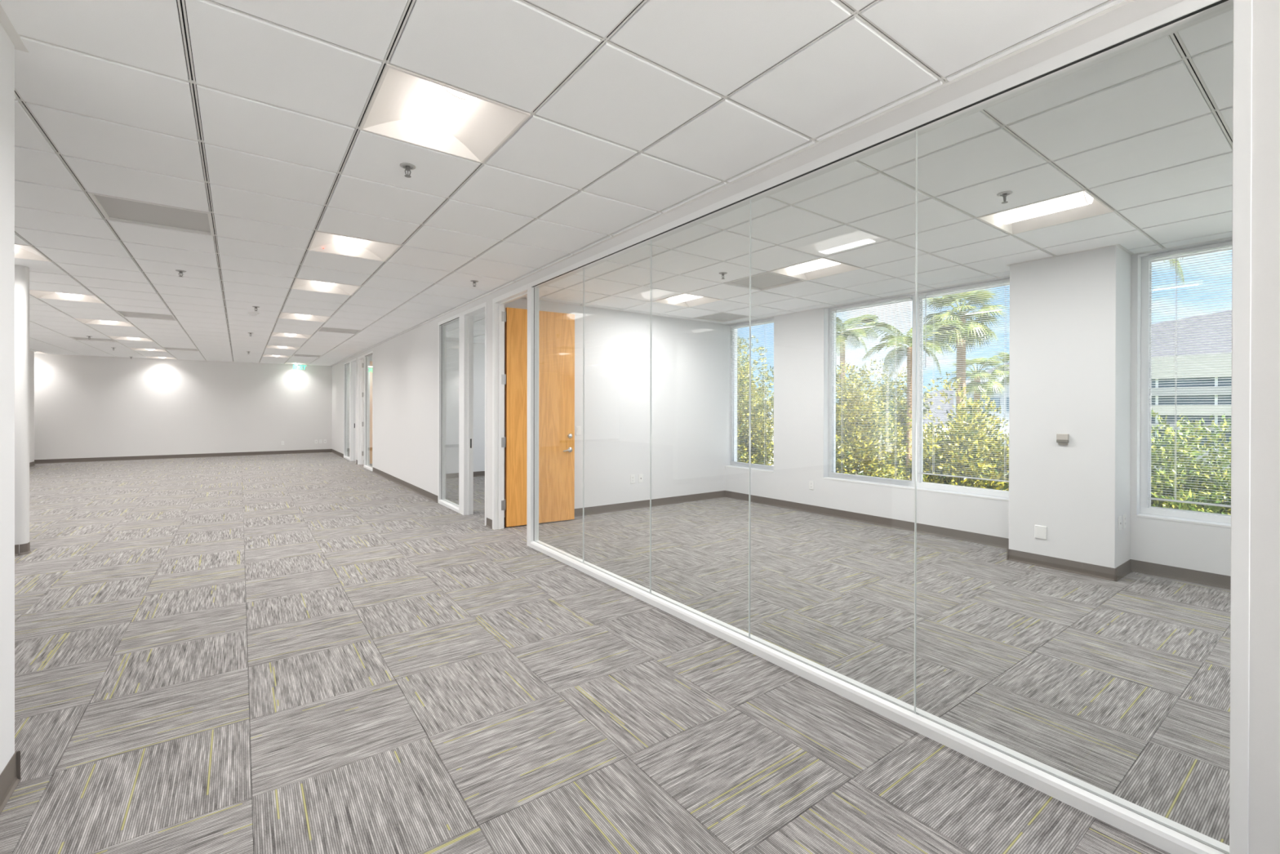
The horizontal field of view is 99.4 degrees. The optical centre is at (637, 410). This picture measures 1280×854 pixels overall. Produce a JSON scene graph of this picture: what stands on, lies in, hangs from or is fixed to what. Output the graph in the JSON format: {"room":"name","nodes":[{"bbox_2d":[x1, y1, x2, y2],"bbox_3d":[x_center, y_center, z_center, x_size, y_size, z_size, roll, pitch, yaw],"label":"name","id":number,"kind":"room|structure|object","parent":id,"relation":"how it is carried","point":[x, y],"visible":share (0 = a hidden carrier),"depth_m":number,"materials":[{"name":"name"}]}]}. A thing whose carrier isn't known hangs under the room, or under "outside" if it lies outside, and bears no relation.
{"room":"empty office","nodes":[
{"label":"empty office","id":0,"kind":"room"},
{"bbox_2d":[0,22,14,774],"bbox_3d":[-0.756,-0.061,-0.208,0.133,2.874,5.358,0,0,-36],"label":"wall","id":1,"kind":"structure","parent":0,"point":[6,46],"depth_m":1.91,"materials":[{"name":"white paint"}]},
{"bbox_2d":[0,751,20,813],"bbox_3d":[-0.701,1.320,-0.162,0.013,0.110,5.358,0,0,-36],"label":"baseboard","id":2,"kind":"structure","parent":1,"relation":"attached to","point":[9,781],"depth_m":1.92,"materials":[{"name":"grey plastic"}]},
{"bbox_2d":[0,4,26,49],"bbox_3d":[-0.688,-1.333,-0.163,0.030,0.014,5.358,0,0,-36],"label":"trim","id":3,"kind":"structure","parent":1,"relation":"attached to","point":[15,38],"depth_m":1.91,"materials":[{"name":"white paint"}]},
{"bbox_2d":[15,750,21,779],"bbox_3d":[-2.340,1.312,1.965,0.146,0.110,0.013,0,0,-36],"label":"baseboard","id":4,"kind":"structure","parent":1,"relation":"attached to","point":[18,753],"depth_m":2.00,"materials":[{"name":"grey plastic"}]},
{"bbox_2d":[14,46,28,52],"bbox_3d":[-2.331,-1.341,1.968,0.163,0.014,0.022,0,0,-36],"label":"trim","id":5,"kind":"structure","parent":1,"relation":"attached to","point":[15,47],"depth_m":2.01,"materials":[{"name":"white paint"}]},
{"bbox_2d":[14,265,29,555],"bbox_3d":[-8.542,-0.085,3.107,6.885,2.874,0.125,0,0,-36],"label":"wall","id":6,"kind":"structure","parent":0,"point":[21,273],"depth_m":5.07,"materials":[{"name":"white paint"}]},
{"bbox_2d":[14,544,18,555],"bbox_3d":[-8.524,1.302,3.039,6.835,0.100,0.013,0,0,-36],"label":"baseboard","id":7,"kind":"structure","parent":6,"relation":"attached to","point":[16,546],"depth_m":5.05,"materials":[{"name":"grey plastic"}]},
{"bbox_2d":[19,541,31,555],"bbox_3d":[-5.780,1.304,5.133,0.058,0.100,0.151,0,0,-36],"label":"baseboard","id":8,"kind":"structure","parent":6,"relation":"attached to","point":[24,548],"depth_m":5.09,"materials":[{"name":"grey plastic"}]},
{"bbox_2d":[29,351,34,462],"bbox_3d":[-14.349,-0.116,12.237,0.800,2.874,1.100,0,0,-36],"label":"wall pier","id":9,"kind":"object","parent":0,"point":[31,353],"visible":0.19,"depth_m":12.73,"materials":[{"name":"white paint"}]},
{"bbox_2d":[34,353,349,459],"bbox_3d":[-12.481,-0.118,15.061,14.650,2.874,0.150,0,0,-36],"label":"wall","id":10,"kind":"structure","parent":0,"point":[86,406],"depth_m":14.85,"materials":[{"name":"white paint"}]},
{"bbox_2d":[34,448,331,463],"bbox_3d":[-13.975,1.268,13.871,10.835,0.100,0.013,0,0,-36],"label":"baseboard","id":11,"kind":"structure","parent":10,"relation":"attached to","point":[273,452],"depth_m":14.82,"materials":[{"name":"grey plastic"}]},
{"bbox_2d":[41,353,331,366],"bbox_3d":[-13.976,-1.391,13.855,10.813,0.014,0.022,0,0,-36],"label":"trim","id":12,"kind":"structure","parent":10,"relation":"attached to","point":[42,353],"depth_m":14.86,"materials":[{"name":"white paint"}]},
{"bbox_2d":[355,355,357,460],"bbox_3d":[-6.878,-0.103,13.443,0.110,2.874,0.220,0,0,-36],"label":"wall pier","id":13,"kind":"object","parent":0,"point":[357,355],"visible":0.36,"depth_m":13.40,"materials":[{"name":"white paint"}]},
{"bbox_2d":[363,355,372,457],"bbox_3d":[-5.357,-0.102,14.594,3.705,2.874,0.120,0,0,-36],"label":"wall","id":14,"kind":"structure","parent":0,"point":[371,357],"depth_m":13.47,"materials":[{"name":"white paint"}]},
{"bbox_2d":[445,341,484,473],"bbox_3d":[-2.947,-0.090,11.301,3.705,2.874,0.120,0,0,-36],"label":"wall","id":15,"kind":"structure","parent":0,"point":[451,347],"depth_m":10.77,"materials":[{"name":"white paint"}]},
{"bbox_2d":[445,471,484,478],"bbox_3d":[-2.910,1.297,11.251,3.705,0.100,0.013,0,0,-36],"label":"baseboard","id":16,"kind":"structure","parent":15,"relation":"attached to","point":[455,475],"depth_m":10.77,"materials":[{"name":"grey plastic"}]},
{"bbox_2d":[486,293,493,519],"bbox_3d":[-1.663,-0.077,6.318,0.110,2.874,0.190,0,0,-36],"label":"wall pier","id":17,"kind":"object","parent":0,"point":[489,298],"visible":0.43,"depth_m":6.29,"materials":[{"name":"white paint"}]},
{"bbox_2d":[504,297,725,517],"bbox_3d":[-0.147,-0.076,7.477,3.705,2.874,0.120,0,0,-36],"label":"wall","id":18,"kind":"structure","parent":0,"point":[688,357],"depth_m":7.59,"materials":[{"name":"white paint"}]},
{"bbox_2d":[575,426,581,435],"bbox_3d":[-0.753,0.265,6.954,0.072,0.117,0.010,0,0,-36],"label":"light switch","id":19,"kind":"object","parent":18,"relation":"attached to","point":[578,428],"visible":1,"depth_m":6.95,"materials":[{"name":"white plastic"}]},
{"bbox_2d":[504,490,724,525],"bbox_3d":[-0.111,1.310,7.426,3.705,0.100,0.013,0,0,-36],"label":"baseboard","id":20,"kind":"structure","parent":18,"relation":"attached to","point":[681,499],"depth_m":7.59,"materials":[{"name":"grey plastic"}]},
{"bbox_2d":[521,297,725,324],"bbox_3d":[-0.102,-1.348,7.417,3.705,0.014,0.022,0,0,-36],"label":"trim","id":21,"kind":"structure","parent":18,"relation":"attached to","point":[522,297],"depth_m":7.37,"materials":[{"name":"white paint"}]},
{"bbox_2d":[630,474,635,483],"bbox_3d":[-0.061,0.949,7.464,0.072,0.117,0.008,0,0,-36],"label":"wall outlet","id":22,"kind":"object","parent":18,"relation":"attached to","point":[632,477],"visible":1,"depth_m":7.46,"materials":[{"name":"white plastic"}]},
{"bbox_2d":[638,474,643,482],"bbox_3d":[0.052,0.949,7.547,0.072,0.117,0.008,0,0,-36],"label":"wall outlet","id":23,"kind":"object","parent":18,"relation":"attached to","point":[640,476],"visible":1,"depth_m":7.54,"materials":[{"name":"white plastic"}]},
{"bbox_2d":[0,451,1231,853],"bbox_3d":[-5.958,1.451,6.209,15.120,0.200,22.250,0,0,-36],"label":"floor","id":24,"kind":"structure","parent":0,"point":[298,653],"depth_m":2.80,"materials":[{"name":"grey carpet"}]},
{"bbox_2d":[1008,245,1131,568],"bbox_3d":[3.817,-0.062,4.808,0.460,2.874,0.750,0,0,-36],"label":"wall pier","id":25,"kind":"object","parent":24,"relation":"on","point":[1070,349],"visible":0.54,"depth_m":4.62,"materials":[{"name":"white paint"}]},
{"bbox_2d":[1034,524,1046,539],"bbox_3d":[3.550,1.074,4.774,0.010,0.116,0.090,0,0,-36],"label":"cover plate","id":26,"kind":"object","parent":25,"relation":"attached to","point":[1040,531],"visible":1,"depth_m":4.77,"materials":[{"name":"white plastic"}]},
{"bbox_2d":[1006,548,1116,581],"bbox_3d":[3.623,1.324,4.671,0.013,0.100,0.776,0,0,-36],"label":"baseboard","id":27,"kind":"structure","parent":25,"relation":"attached to","point":[1069,566],"depth_m":4.64,"materials":[{"name":"grey plastic"}]},
{"bbox_2d":[1056,433,1069,444],"bbox_3d":[3.638,0.251,4.638,0.030,0.094,0.080,0,0,-36],"label":"thermostat","id":28,"kind":"object","parent":25,"relation":"attached to","point":[1061,438],"visible":1,"depth_m":4.63,"materials":[{"name":"grey plastic"}]},
{"bbox_2d":[1006,244,1119,265],"bbox_3d":[3.625,-1.334,4.663,0.022,0.014,0.794,0,0,-36],"label":"trim","id":29,"kind":"structure","parent":25,"relation":"attached to","point":[1116,244],"depth_m":4.63,"materials":[{"name":"white paint"}]},
{"bbox_2d":[1118,515,1121,530],"bbox_3d":[3.954,0.926,4.442,0.072,0.117,0.008,0,0,-36],"label":"wall outlet","id":30,"kind":"object","parent":25,"relation":"attached to","point":[1119,517],"visible":1,"depth_m":4.43,"materials":[{"name":"white plastic"}]},
{"bbox_2d":[1114,559,1132,581],"bbox_3d":[4.034,1.325,4.499,0.473,0.100,0.013,0,0,-36],"label":"baseboard","id":31,"kind":"structure","parent":25,"relation":"attached to","point":[1124,569],"depth_m":4.50,"materials":[{"name":"grey plastic"}]},
{"bbox_2d":[1123,513,1126,528],"bbox_3d":[4.063,0.926,4.522,0.072,0.117,0.008,0,0,-36],"label":"wall outlet","id":32,"kind":"object","parent":25,"relation":"attached to","point":[1125,514],"visible":1,"depth_m":4.51,"materials":[{"name":"white plastic"}]},
{"bbox_2d":[0,0,1233,366],"bbox_3d":[-5.912,-1.523,6.232,15.220,0.340,22.250,0,0,-36],"label":"ceiling","id":33,"kind":"structure","parent":0,"point":[249,114],"depth_m":2.86,"materials":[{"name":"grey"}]},
{"bbox_2d":[14,243,52,262],"bbox_3d":[-5.393,-1.391,4.521,0.602,0.086,0.602,0,0,-36],"label":"ceiling light","id":34,"kind":"object","parent":33,"relation":"attached to","point":[21,251],"visible":0.5,"depth_m":4.80,"materials":[{"name":"white plastic"}]},
{"bbox_2d":[29,289,105,303],"bbox_3d":[-6.834,-1.398,6.490,0.602,0.086,0.602,0,0,-36],"label":"ceiling light","id":35,"kind":"object","parent":33,"relation":"attached to","point":[37,294],"visible":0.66,"depth_m":6.60,"materials":[{"name":"white plastic"}]},
{"bbox_2d":[68,336,117,342],"bbox_3d":[-10.569,-1.383,10.559,0.598,0.025,0.598,0,0,-36],"label":"ceiling vent","id":36,"kind":"object","parent":33,"relation":"in","point":[74,338],"visible":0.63,"depth_m":10.64,"materials":[{"name":"grey metal"}]},
{"bbox_2d":[75,318,134,326],"bbox_3d":[-8.276,-1.405,8.459,0.602,0.086,0.602,0,0,-36],"label":"ceiling light","id":37,"kind":"object","parent":33,"relation":"attached to","point":[82,320],"visible":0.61,"depth_m":8.58,"materials":[{"name":"white plastic"}]},
{"bbox_2d":[106,335,154,341],"bbox_3d":[-9.717,-1.412,10.427,0.602,0.086,0.602,0,0,-36],"label":"ceiling light","id":38,"kind":"object","parent":33,"relation":"attached to","point":[111,337],"visible":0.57,"depth_m":10.56,"materials":[{"name":"white plastic"}]},
{"bbox_2d":[115,310,177,320],"bbox_3d":[-7.063,-1.370,7.834,0.598,0.025,0.598,0,0,-36],"label":"ceiling vent","id":39,"kind":"object","parent":33,"relation":"in","point":[124,313],"visible":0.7,"depth_m":7.90,"materials":[{"name":"grey metal"}]},
{"bbox_2d":[129,347,167,351],"bbox_3d":[-11.158,-1.419,12.396,0.602,0.086,0.602,0,0,-36],"label":"ceiling light","id":40,"kind":"object","parent":33,"relation":"attached to","point":[132,348],"visible":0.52,"depth_m":12.54,"materials":[{"name":"white plastic"}]},
{"bbox_2d":[87,191,213,235],"bbox_3d":[-3.328,-1.354,3.765,0.598,0.025,0.598,0,0,-36],"label":"ceiling vent","id":41,"kind":"object","parent":33,"relation":"in","point":[113,208],"visible":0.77,"depth_m":3.78,"materials":[{"name":"grey metal"}]},
{"bbox_2d":[144,355,177,359],"bbox_3d":[-12.599,-1.426,14.365,0.602,0.086,0.602,0,0,-36],"label":"ceiling light","id":42,"kind":"object","parent":33,"relation":"attached to","point":[144,356],"visible":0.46,"depth_m":14.51,"materials":[{"name":"white plastic"}]},
{"bbox_2d":[162,346,199,351],"bbox_3d":[-10.306,-1.386,12.264,0.598,0.025,0.598,0,0,-36],"label":"ceiling vent","id":43,"kind":"object","parent":33,"relation":"in","point":[165,348],"visible":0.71,"depth_m":12.37,"materials":[{"name":"grey metal"}]},
{"bbox_2d":[262,354,291,357],"bbox_3d":[-9.189,-1.418,13.837,0.602,0.086,0.602,0,0,-36],"label":"ceiling light","id":44,"kind":"object","parent":33,"relation":"attached to","point":[263,355],"visible":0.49,"depth_m":13.97,"materials":[{"name":"white plastic"}]},
{"bbox_2d":[266,345,300,349],"bbox_3d":[-7.748,-1.411,11.869,0.602,0.086,0.602,0,0,-36],"label":"ceiling light","id":45,"kind":"object","parent":33,"relation":"attached to","point":[267,346],"visible":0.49,"depth_m":12.01,"materials":[{"name":"white plastic"}]},
{"bbox_2d":[271,332,312,338],"bbox_3d":[-6.307,-1.404,9.900,0.602,0.086,0.602,0,0,-36],"label":"ceiling light","id":46,"kind":"object","parent":33,"relation":"attached to","point":[273,334],"visible":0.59,"depth_m":10.04,"materials":[{"name":"white plastic"}]},
{"bbox_2d":[293,363,306,370],"bbox_3d":[-10.033,-1.281,16.136,0.337,0.197,0.044,0,0,-36],"label":"exit sign","id":47,"kind":"object","parent":33,"relation":"hanging from","point":[300,364],"visible":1,"depth_m":16.12,"materials":[{"name":"green plastic"}]},
{"bbox_2d":[278,311,330,322],"bbox_3d":[-4.865,-1.397,7.931,0.602,0.086,0.602,0,0,-36],"label":"ceiling light","id":48,"kind":"object","parent":33,"relation":"attached to","point":[282,315],"visible":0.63,"depth_m":8.06,"materials":[{"name":"white plastic"}]},
{"bbox_2d":[292,353,322,357],"bbox_3d":[-8.337,-1.385,13.706,0.598,0.025,0.598,0,0,-36],"label":"ceiling vent","id":49,"kind":"object","parent":33,"relation":"in","point":[294,354],"visible":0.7,"depth_m":13.84,"materials":[{"name":"grey metal"}]},
{"bbox_2d":[291,277,360,295],"bbox_3d":[-3.424,-1.389,5.962,0.602,0.086,0.602,0,0,-36],"label":"ceiling light","id":50,"kind":"object","parent":33,"relation":"attached to","point":[299,283],"visible":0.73,"depth_m":6.08,"materials":[{"name":"white plastic"}]},
{"bbox_2d":[316,326,361,333],"bbox_3d":[-5.094,-1.369,9.276,0.598,0.025,0.598,0,0,-36],"label":"ceiling vent","id":51,"kind":"object","parent":33,"relation":"in","point":[321,328],"visible":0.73,"depth_m":9.35,"materials":[{"name":"grey metal"}]},
{"bbox_2d":[307,230,400,261],"bbox_3d":[-2.343,-1.384,4.485,0.602,0.086,0.602,0,0,-36],"label":"ceiling light","id":52,"kind":"object","parent":33,"relation":"attached to","point":[321,242],"visible":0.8,"depth_m":4.57,"materials":[{"name":"white plastic"}]},
{"bbox_2d":[400,162,415,177],"bbox_3d":[-1.256,-1.308,2.971,0.082,0.058,0.082,0,0,-36],"label":"sprinkler","id":53,"kind":"object","parent":33,"relation":"attached to","point":[407,166],"visible":1,"depth_m":2.96,"materials":[{"name":"grey metal"}]},
{"bbox_2d":[359,63,530,163],"bbox_3d":[-0.902,-1.377,2.517,0.602,0.086,0.602,0,0,-36],"label":"ceiling light","id":54,"kind":"object","parent":33,"relation":"attached to","point":[448,119],"visible":0.8,"depth_m":2.54,"materials":[{"name":"white plastic"}]},
{"bbox_2d":[652,293,721,306],"bbox_3d":[0.610,-1.382,6.647,0.602,0.086,0.602,0,0,-36],"label":"ceiling light","id":55,"kind":"object","parent":33,"relation":"attached to","point":[686,300],"visible":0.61,"depth_m":6.74,"materials":[{"name":"white plastic"}]},
{"bbox_2d":[693,311,749,322],"bbox_3d":[1.234,-1.353,7.860,0.598,0.025,0.598,0,0,-36],"label":"ceiling vent","id":56,"kind":"object","parent":33,"relation":"in","point":[722,317],"visible":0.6,"depth_m":7.93,"materials":[{"name":"grey metal"}]},
{"bbox_2d":[723,271,806,290],"bbox_3d":[1.331,-1.348,5.663,0.598,0.025,0.598,0,0,-36],"label":"ceiling vent","id":57,"kind":"object","parent":33,"relation":"in","point":[767,280],"visible":0.69,"depth_m":5.70,"materials":[{"name":"grey metal"}]},
{"bbox_2d":[768,257,861,280],"bbox_3d":[1.691,-1.377,5.171,0.602,0.086,0.602,0,0,-36],"label":"ceiling light","id":58,"kind":"object","parent":33,"relation":"attached to","point":[821,267],"visible":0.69,"depth_m":5.24,"materials":[{"name":"white plastic"}]},
{"bbox_2d":[996,191,1013,203],"bbox_3d":[2.256,-1.301,3.329,0.082,0.058,0.082,0,0,-36],"label":"sprinkler","id":59,"kind":"object","parent":33,"relation":"attached to","point":[1004,193],"visible":1,"depth_m":3.32,"materials":[{"name":"grey metal"}]},
{"bbox_2d":[976,189,1114,234],"bbox_3d":[2.772,-1.372,3.694,0.602,0.086,0.602,0,0,-36],"label":"ceiling light","id":60,"kind":"object","parent":33,"relation":"attached to","point":[1081,204],"visible":0.83,"depth_m":3.73,"materials":[{"name":"white plastic"}]},
{"bbox_2d":[332,0,1279,853],"bbox_3d":[-3.107,-0.084,8.290,0.110,2.874,21.850,0,0,-36],"label":"wall","id":61,"kind":"structure","parent":0,"point":[1264,500],"depth_m":1.55,"materials":[{"name":"white paint"}]},
{"bbox_2d":[331,448,343,457],"bbox_3d":[-8.907,1.274,16.108,0.013,0.100,2.390,0,0,-36],"label":"baseboard","id":62,"kind":"structure","parent":61,"relation":"attached to","point":[336,452],"depth_m":16.06,"materials":[{"name":"grey plastic"}]},
{"bbox_2d":[343,360,349,460],"bbox_3d":[-7.844,0.014,14.737,0.089,2.630,1.050,0,0,-36],"label":"window","id":63,"kind":"structure","parent":61,"relation":"in","point":[345,364],"depth_m":15.12,"materials":[{"name":"white glass"}]},
{"bbox_2d":[349,358,356,461],"bbox_3d":[-7.233,0.017,13.927,0.122,2.630,0.980,0,0,-36],"label":"door","id":64,"kind":"structure","parent":61,"relation":"in","point":[353,363],"depth_m":14.17,"materials":[{"name":"white wood"}]},
{"bbox_2d":[357,355,372,466],"bbox_3d":[-6.251,0.021,13.245,0.901,2.630,0.840,0,0,-36],"label":"door frame","id":65,"kind":"structure","parent":61,"relation":"in","point":[360,359],"depth_m":13.30,"materials":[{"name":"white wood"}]},
{"bbox_2d":[364,351,373,471],"bbox_3d":[-6.028,0.023,12.256,0.089,2.630,1.020,0,0,-36],"label":"window","id":66,"kind":"structure","parent":61,"relation":"in","point":[366,355],"depth_m":12.62,"materials":[{"name":"white glass"}]},
{"bbox_2d":[372,466,438,502],"bbox_3d":[-4.338,1.296,9.867,0.013,0.100,4.820,0,0,-36],"label":"baseboard","id":67,"kind":"structure","parent":61,"relation":"attached to","point":[423,492],"depth_m":9.29,"materials":[{"name":"grey plastic"}]},
{"bbox_2d":[438,313,459,512],"bbox_3d":[-2.585,0.040,7.553,0.089,2.630,0.958,0,0,-36],"label":"window","id":68,"kind":"structure","parent":61,"relation":"in","point":[442,500],"depth_m":7.89,"materials":[{"name":"white metal"}]},
{"bbox_2d":[459,302,486,525],"bbox_3d":[-2.005,0.043,6.785,0.122,2.630,0.966,0,0,-36],"label":"door","id":69,"kind":"structure","parent":61,"relation":"in","point":[466,317],"depth_m":7.01,"materials":[{"name":"white metal"}]},
{"bbox_2d":[485,517,492,528],"bbox_3d":[-1.717,1.310,6.287,0.013,0.100,0.177,0,0,-36],"label":"baseboard","id":70,"kind":"structure","parent":61,"relation":"attached to","point":[489,522],"depth_m":6.29,"materials":[{"name":"grey plastic"}]},
{"bbox_2d":[492,284,574,546],"bbox_3d":[-0.968,0.047,6.121,1.012,2.630,0.951,0,0,-36],"label":"door","id":71,"kind":"structure","parent":61,"relation":"in","point":[556,330],"depth_m":6.38,"materials":[{"name":"brown wood"}]},
{"bbox_2d":[331,0,1134,366],"bbox_3d":[-3.157,-1.356,8.249,0.022,0.014,21.850,0,0,-36],"label":"trim","id":72,"kind":"structure","parent":61,"relation":"attached to","point":[945,83],"depth_m":2.47,"materials":[{"name":"white paint"}]},
{"bbox_2d":[724,490,1008,548],"bbox_3d":[2.574,1.317,6.883,0.013,0.100,4.060,0,0,-36],"label":"baseboard","id":73,"kind":"structure","parent":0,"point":[997,541],"depth_m":6.44,"materials":[{"name":"grey plastic"}]},
{"bbox_2d":[528,0,1252,853],"bbox_3d":[0.366,0.055,3.522,0.089,2.630,4.819,0,0,-36],"label":"window frame","id":74,"kind":"structure","parent":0,"point":[1170,836],"depth_m":1.96,"materials":[{"name":"white metal"}]},
{"bbox_2d":[724,237,1231,576],"bbox_3d":[-0.008,-0.083,10.652,0.270,2.874,22.000,0,0,-36],"label":"wall","id":75,"kind":"structure","parent":0,"point":[801,339],"depth_m":6.86,"materials":[{"name":"white paint"}]},
{"bbox_2d":[724,320,773,472],"bbox_3d":[1.740,-0.219,8.188,0.189,2.225,0.960,0,0,-36],"label":"window","id":76,"kind":"structure","parent":75,"relation":"in","point":[738,465],"depth_m":8.55,"materials":[{"name":"white metal"}]},
{"bbox_2d":[729,318,773,466],"bbox_3d":[1.727,-0.255,8.185,0.029,2.146,0.870,0,0,-36],"label":"window blind","id":77,"kind":"object","parent":76,"relation":"attached to","point":[770,319],"visible":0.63,"depth_m":8.15,"materials":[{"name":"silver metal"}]},
{"bbox_2d":[808,480,813,489],"bbox_3d":[2.323,1.001,7.231,0.008,0.117,0.072,0,0,-36],"label":"wall outlet","id":78,"kind":"object","parent":75,"relation":"attached to","point":[811,482],"visible":1,"depth_m":7.22,"materials":[{"name":"white plastic"}]},
{"bbox_2d":[725,275,1009,324],"bbox_3d":[2.583,-1.341,6.866,0.022,0.014,4.038,0,0,-36],"label":"trim","id":79,"kind":"structure","parent":75,"relation":"attached to","point":[1008,275],"depth_m":6.38,"materials":[{"name":"white paint"}]},
{"bbox_2d":[823,281,1009,501],"bbox_3d":[3.175,-0.212,6.227,0.189,2.225,2.260,0,0,-36],"label":"window","id":80,"kind":"structure","parent":75,"relation":"in","point":[1000,495],"depth_m":6.25,"materials":[{"name":"white metal"}]},
{"bbox_2d":[830,295,911,481],"bbox_3d":[2.833,-0.249,6.661,0.044,2.146,1.045,0,0,-36],"label":"window blind","id":81,"kind":"object","parent":80,"relation":"attached to","point":[907,297],"visible":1,"depth_m":6.60,"materials":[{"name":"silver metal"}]},
{"bbox_2d":[917,278,1009,482],"bbox_3d":[3.502,-0.299,5.747,0.044,2.041,1.040,0,0,-36],"label":"window blind","id":82,"kind":"object","parent":80,"relation":"attached to","point":[1005,281],"visible":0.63,"depth_m":5.77,"materials":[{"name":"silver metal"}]},
{"bbox_2d":[1116,244,1133,254],"bbox_3d":[4.039,-1.333,4.487,0.438,0.014,0.022,0,0,-36],"label":"trim","id":83,"kind":"structure","parent":75,"relation":"attached to","point":[1118,246],"depth_m":4.48,"materials":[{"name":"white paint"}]},
{"bbox_2d":[1132,236,1231,254],"bbox_3d":[5.296,-1.328,3.159,0.022,0.014,3.650,0,0,-36],"label":"trim","id":84,"kind":"structure","parent":75,"relation":"attached to","point":[1230,237],"depth_m":4.38,"materials":[{"name":"white paint"}]},
{"bbox_2d":[1137,244,1231,528],"bbox_3d":[5.343,-0.202,3.266,0.189,2.225,3.460,0,0,-36],"label":"window","id":85,"kind":"structure","parent":75,"relation":"in","point":[1148,511],"depth_m":4.64,"materials":[{"name":"white metal"}]},
{"bbox_2d":[1147,240,1231,507],"bbox_3d":[4.633,-0.278,4.215,0.029,2.071,0.980,0,0,-36],"label":"window blind","id":86,"kind":"object","parent":85,"relation":"attached to","point":[1226,243],"visible":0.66,"depth_m":4.40,"materials":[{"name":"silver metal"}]},
{"bbox_2d":[1130,559,1231,589],"bbox_3d":[5.294,1.331,3.168,0.013,0.100,3.650,0,0,-36],"label":"baseboard","id":87,"kind":"structure","parent":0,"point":[1210,579],"depth_m":4.38,"materials":[{"name":"grey plastic"}]},
{"label":"outside","id":88,"kind":"structure","parent":0,"visible":0},
{"bbox_2d":[765,419,948,465],"bbox_3d":[61.085,6.057,94.310,390.000,0.300,320.000,0,0,-36],"label":"ground","id":89,"kind":"structure","parent":88,"point":[770,420],"depth_m":154.13,"materials":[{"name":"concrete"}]},
{"bbox_2d":[951,374,1008,446],"bbox_3d":[44.146,0.944,59.894,19.000,10.000,10.500,0,0,-36],"label":"office building","id":90,"kind":"structure","parent":89,"relation":"on","point":[997,377],"depth_m":54.88,"materials":[{"name":"grey stone"}]},
{"bbox_2d":[1151,352,1231,502],"bbox_3d":[42.082,1.399,31.393,15.000,9.200,25.060,0,0,-36],"label":"office building","id":91,"kind":"structure","parent":89,"relation":"on","point":[1161,402],"depth_m":31.79,"materials":[{"name":"white"}]},
{"bbox_3d":[15.706,5.944,23.912,34.400,0.030,100.000,0,0,-36],"label":"lawn","id":92,"kind":"structure","parent":89,"relation":"on","visible":0},
{"bbox_2d":[737,334,773,465],"bbox_3d":[2.845,1.509,18.067,4.206,8.883,4.428,0,0,32],"label":"bush","id":93,"kind":"object","parent":92,"relation":"on","point":[771,398],"visible":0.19,"depth_m":17.20,"materials":[{"name":"green plant"}]},
{"bbox_2d":[835,314,879,385],"bbox_3d":[8.010,1.089,21.319,2.916,9.726,2.696,0,0,-36],"label":"palm tree","id":94,"kind":"object","parent":92,"relation":"on","point":[862,317],"visible":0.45,"depth_m":21.06,"materials":[{"name":"green plant"}]},
{"bbox_2d":[835,360,911,479],"bbox_3d":[6.014,2.347,15.124,3.633,7.584,3.783,0,0,17],"label":"bush","id":95,"kind":"object","parent":92,"relation":"on","point":[846,417],"visible":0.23,"depth_m":14.66,"materials":[{"name":"green plant"}]},
{"bbox_2d":[860,358,929,479],"bbox_3d":[10.774,1.855,23.206,3.287,8.204,3.759,0,0,-30],"label":"bush","id":96,"kind":"object","parent":92,"relation":"on","point":[886,388],"visible":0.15,"depth_m":22.91,"materials":[{"name":"green plant"}]},
{"bbox_2d":[861,320,966,479],"bbox_3d":[8.553,1.569,17.244,2.846,8.785,2.516,0,0,9],"label":"palm tree","id":97,"kind":"object","parent":92,"relation":"on","point":[909,354],"visible":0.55,"depth_m":17.09,"materials":[{"name":"green plant"}]},
{"bbox_2d":[897,372,1008,490],"bbox_3d":[7.065,2.566,11.655,3.394,6.820,3.362,0,0,-11],"label":"bush","id":98,"kind":"object","parent":92,"relation":"on","point":[988,484],"visible":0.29,"depth_m":11.06,"materials":[{"name":"green plant"}]},
{"bbox_2d":[923,288,1009,417],"bbox_3d":[11.766,0.761,19.620,3.078,10.407,3.113,0,0,-36],"label":"palm tree","id":99,"kind":"object","parent":92,"relation":"on","point":[966,311],"visible":0.48,"depth_m":19.45,"materials":[{"name":"green plant"}]},
{"bbox_2d":[946,355,1008,422],"bbox_3d":[18.451,1.518,29.202,3.330,8.885,3.178,0,0,-36],"label":"palm tree","id":100,"kind":"object","parent":92,"relation":"on","point":[975,386],"visible":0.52,"depth_m":28.73,"materials":[{"name":"green plant"}]},
{"bbox_2d":[990,351,1008,386],"bbox_3d":[22.222,1.262,31.749,3.300,9.401,3.300,0,0,-36],"label":"palm tree","id":101,"kind":"object","parent":92,"relation":"on","point":[1003,353],"visible":0.13,"depth_m":31.82,"materials":[{"name":"green plant"}]},
{"bbox_2d":[1163,257,1191,285],"bbox_3d":[10.346,0.949,11.341,2.528,10.058,2.494,0,0,-36],"label":"palm tree","id":102,"kind":"object","parent":92,"relation":"on","point":[1191,257],"visible":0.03,"depth_m":11.07,"materials":[{"name":"green plant"}]},
{"bbox_2d":[1151,408,1231,515],"bbox_3d":[8.150,3.119,7.972,3.280,6.317,3.222,0,0,31],"label":"bush","id":103,"kind":"object","parent":92,"relation":"on","point":[1182,449],"visible":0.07,"depth_m":7.75,"materials":[{"name":"green plant"}]},
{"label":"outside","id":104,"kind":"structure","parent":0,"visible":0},
{"bbox_2d":[869,310,1231,427],"bbox_3d":[159.036,-13.351,172.139,80.000,38.600,210.000,0,0,-36],"label":"building","id":105,"kind":"structure","parent":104,"point":[933,398],"depth_m":156.00,"materials":[{"name":"white concrete"}]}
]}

